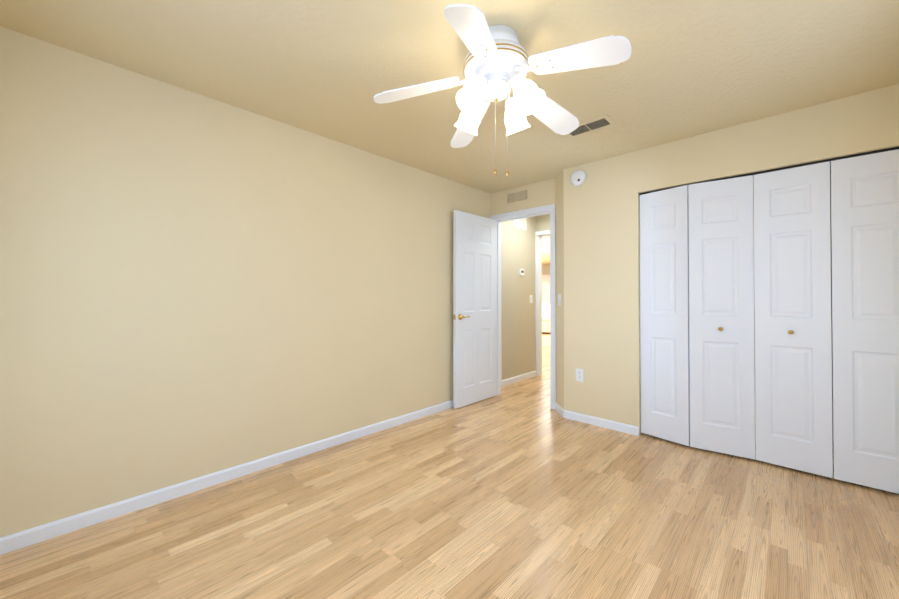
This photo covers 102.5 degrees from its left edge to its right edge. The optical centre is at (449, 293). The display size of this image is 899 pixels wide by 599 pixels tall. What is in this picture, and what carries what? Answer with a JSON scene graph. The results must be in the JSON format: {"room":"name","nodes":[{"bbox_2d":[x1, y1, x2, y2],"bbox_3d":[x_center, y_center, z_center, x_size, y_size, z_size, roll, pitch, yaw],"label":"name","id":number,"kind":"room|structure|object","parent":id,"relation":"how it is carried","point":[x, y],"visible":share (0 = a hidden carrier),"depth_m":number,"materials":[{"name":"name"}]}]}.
{"room":"empty bedroom","nodes":[
{"label":"empty bedroom","id":0,"kind":"room"},
{"bbox_2d":[0,26,489,537],"bbox_3d":[-0.983,-0.007,2.903,0.260,2.370,4.234,0,-1,43],"label":"wall","id":1,"kind":"structure","parent":0,"point":[192,284],"depth_m":2.11,"materials":[{"name":"paint"}]},
{"bbox_2d":[0,400,452,554],"bbox_3d":[-0.883,1.141,2.798,0.013,0.072,3.994,0,-1,43],"label":"baseboard","id":2,"kind":"structure","parent":1,"relation":"attached to","point":[27,537],"depth_m":2.09,"materials":[{"name":"white wood"}]},
{"bbox_2d":[0,332,898,598],"bbox_3d":[0.745,1.264,7.899,11.760,0.080,13.920,0,-1,43],"label":"floor","id":3,"kind":"structure","parent":0,"point":[521,489],"depth_m":1.79,"materials":[{"name":"laminate"}]},
{"bbox_2d":[542,304,549,332],"bbox_3d":[2.965,0.798,11.599,2.100,0.920,0.940,0,-1,43],"label":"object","id":4,"kind":"object","parent":3,"relation":"on","point":[545,317],"visible":0.04,"depth_m":11.06,"materials":[{"name":"fabric"}]},
{"bbox_2d":[0,0,898,265],"bbox_3d":[0.745,-1.196,7.921,11.760,0.100,13.920,0,-1,43],"label":"ceiling","id":5,"kind":"structure","parent":0,"point":[330,69],"depth_m":1.87,"materials":[{"name":"beige paint"}]},
{"bbox_2d":[374,4,631,176],"bbox_3d":[0.255,-0.873,1.704,1.099,0.660,1.116,0,-1,43],"label":"ceiling fan","id":6,"kind":"object","parent":5,"relation":"hanging from","point":[498,61],"visible":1,"depth_m":1.62,"materials":[{"name":"white"}]},
{"bbox_2d":[566,115,615,137],"bbox_3d":[0.993,-1.192,2.589,0.330,0.010,0.170,0,-1,43],"label":"ceiling vent","id":7,"kind":"object","parent":5,"relation":"in","point":[601,122],"visible":0.88,"depth_m":2.55,"materials":[{"name":"grey metal"}]},
{"bbox_2d":[501,216,535,379],"bbox_3d":[0.823,0.012,4.911,0.120,2.370,1.166,0,-1,43],"label":"wall","id":8,"kind":"structure","parent":0,"point":[518,338],"depth_m":4.94,"materials":[{"name":"paint"}]},
{"bbox_2d":[502,371,535,385],"bbox_3d":[0.872,1.160,4.855,0.013,0.072,1.166,0,-1,43],"label":"baseboard","id":9,"kind":"structure","parent":8,"relation":"attached to","point":[518,378],"depth_m":4.90,"materials":[{"name":"white wood"}]},
{"bbox_2d":[513,218,525,230],"bbox_3d":[0.974,-0.977,4.987,0.012,0.180,0.320,0,-1,43],"label":"air vent","id":10,"kind":"object","parent":8,"relation":"in","point":[519,224],"visible":0.77,"depth_m":4.99,"materials":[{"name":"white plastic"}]},
{"bbox_2d":[519,269,523,275],"bbox_3d":[0.999,-0.291,4.994,0.029,0.090,0.104,0,-1,43],"label":"thermostat","id":11,"kind":"object","parent":8,"relation":"attached to","point":[521,272],"visible":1,"depth_m":4.96,"materials":[{"name":"white plastic"}]},
{"bbox_2d":[490,178,555,218],"bbox_3d":[0.828,0.004,4.021,0.830,2.370,0.120,0,-1,43],"label":"wall","id":12,"kind":"structure","parent":0,"point":[542,193],"depth_m":3.90,"materials":[{"name":"paint"}]},
{"bbox_2d":[505,188,529,205],"bbox_3d":[0.753,-1.072,4.015,0.310,0.145,0.010,0,-1,43],"label":"air vent","id":13,"kind":"object","parent":12,"relation":"in","point":[517,196],"visible":1,"depth_m":4.01,"materials":[{"name":"metal"}]},
{"bbox_2d":[490,204,555,409],"bbox_3d":[0.829,0.137,4.019,0.826,2.103,0.152,0,-1,43],"label":"door frame","id":14,"kind":"structure","parent":12,"relation":"attached to","point":[529,212],"depth_m":3.77,"materials":[{"name":"white wood"}]},
{"bbox_2d":[453,210,496,408],"bbox_3d":[0.293,0.163,3.943,0.137,2.025,0.701,0,-1,43],"label":"door","id":15,"kind":"structure","parent":14,"relation":"attached to","point":[474,315],"depth_m":3.89,"materials":[{"name":"white wood"}]},
{"bbox_2d":[536,214,549,231],"bbox_3d":[-1.021,0.036,7.544,9.700,2.370,0.120,0,-1,43],"label":"wall","id":16,"kind":"structure","parent":0,"point":[542,222],"depth_m":5.22,"materials":[{"name":"paint"}]},
{"bbox_2d":[535,230,549,375],"bbox_3d":[1.621,0.146,5.040,0.926,2.103,0.152,0,-1,43],"label":"trim","id":17,"kind":"structure","parent":16,"relation":"attached to","point":[539,235],"depth_m":5.29,"materials":[{"name":"white wood"}]},
{"bbox_2d":[542,275,549,303],"bbox_3d":[3.559,0.304,13.939,1.350,1.950,0.652,0,-1,43],"label":"window","id":18,"kind":"structure","parent":0,"point":[545,289],"depth_m":13.50,"materials":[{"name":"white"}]},
{"bbox_2d":[542,265,549,274],"bbox_3d":[4.619,0.090,13.497,9.700,2.370,0.120,0,-1,43],"label":"wall","id":19,"kind":"structure","parent":0,"point":[545,270],"depth_m":14.18,"materials":[{"name":"paint"}]},
{"bbox_2d":[556,171,563,408],"bbox_3d":[1.132,0.000,3.616,0.169,2.370,0.289,0,-1,43],"label":"wall","id":20,"kind":"structure","parent":0,"point":[560,288],"depth_m":3.55,"materials":[{"name":"paint"}]},
{"bbox_2d":[558,294,560,305],"bbox_3d":[1.089,0.064,3.572,0.056,0.116,0.056,0,-1,43],"label":"light switch","id":21,"kind":"object","parent":20,"relation":"attached to","point":[559,299],"visible":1,"depth_m":3.56,"materials":[{"name":"white plastic"}]},
{"bbox_2d":[563,84,898,434],"bbox_3d":[1.960,-0.008,2.716,2.271,2.370,0.120,0,-1,43],"label":"wall","id":22,"kind":"structure","parent":0,"point":[602,275],"depth_m":3.05,"materials":[{"name":"paint"}]},
{"bbox_2d":[570,170,585,185],"bbox_3d":[1.189,-1.073,3.349,0.144,0.144,0.038,0,-1,43],"label":"smoke detector","id":23,"kind":"object","parent":22,"relation":"attached to","point":[578,178],"visible":0.96,"depth_m":3.33,"materials":[{"name":"white plastic"}]},
{"bbox_2d":[576,368,583,381],"bbox_3d":[1.204,0.755,3.338,0.072,0.116,0.011,0,-1,43],"label":"electrical outlet","id":24,"kind":"object","parent":22,"relation":"attached to","point":[579,374],"visible":1,"depth_m":3.33,"materials":[{"name":"white plastic"}]},
{"bbox_2d":[640,185,689,445],"bbox_3d":[1.716,0.168,2.891,0.028,1.985,0.352,0,-1,-38],"label":"closet door leaf","id":25,"kind":"structure","parent":22,"relation":"in","point":[664,313],"depth_m":2.87,"materials":[{"name":"white wood"}]},
{"bbox_2d":[688,175,754,458],"bbox_3d":[1.978,0.165,2.638,0.378,1.985,0.090,0,-1,43],"label":"closet door leaf","id":26,"kind":"structure","parent":22,"relation":"in","point":[721,327],"depth_m":2.62,"materials":[{"name":"white wood"}]},
{"bbox_2d":[639,146,898,195],"bbox_3d":[2.142,-0.834,2.534,1.482,0.022,0.028,0,-1,43],"label":"trim","id":27,"kind":"structure","parent":22,"relation":"attached to","point":[830,160],"depth_m":2.37,"materials":[{"name":"black metal"}]},
{"bbox_2d":[753,161,832,477],"bbox_3d":[2.259,0.163,2.388,0.368,1.985,0.066,0,-1,43],"label":"closet door leaf","id":28,"kind":"structure","parent":22,"relation":"in","point":[793,342],"depth_m":2.38,"materials":[{"name":"white wood"}]},
{"bbox_2d":[830,149,898,493],"bbox_3d":[2.540,0.161,2.144,0.368,1.985,0.034,0,-1,43],"label":"closet door leaf","id":29,"kind":"structure","parent":22,"relation":"in","point":[865,270],"depth_m":2.17,"materials":[{"name":"white wood"}]}
]}

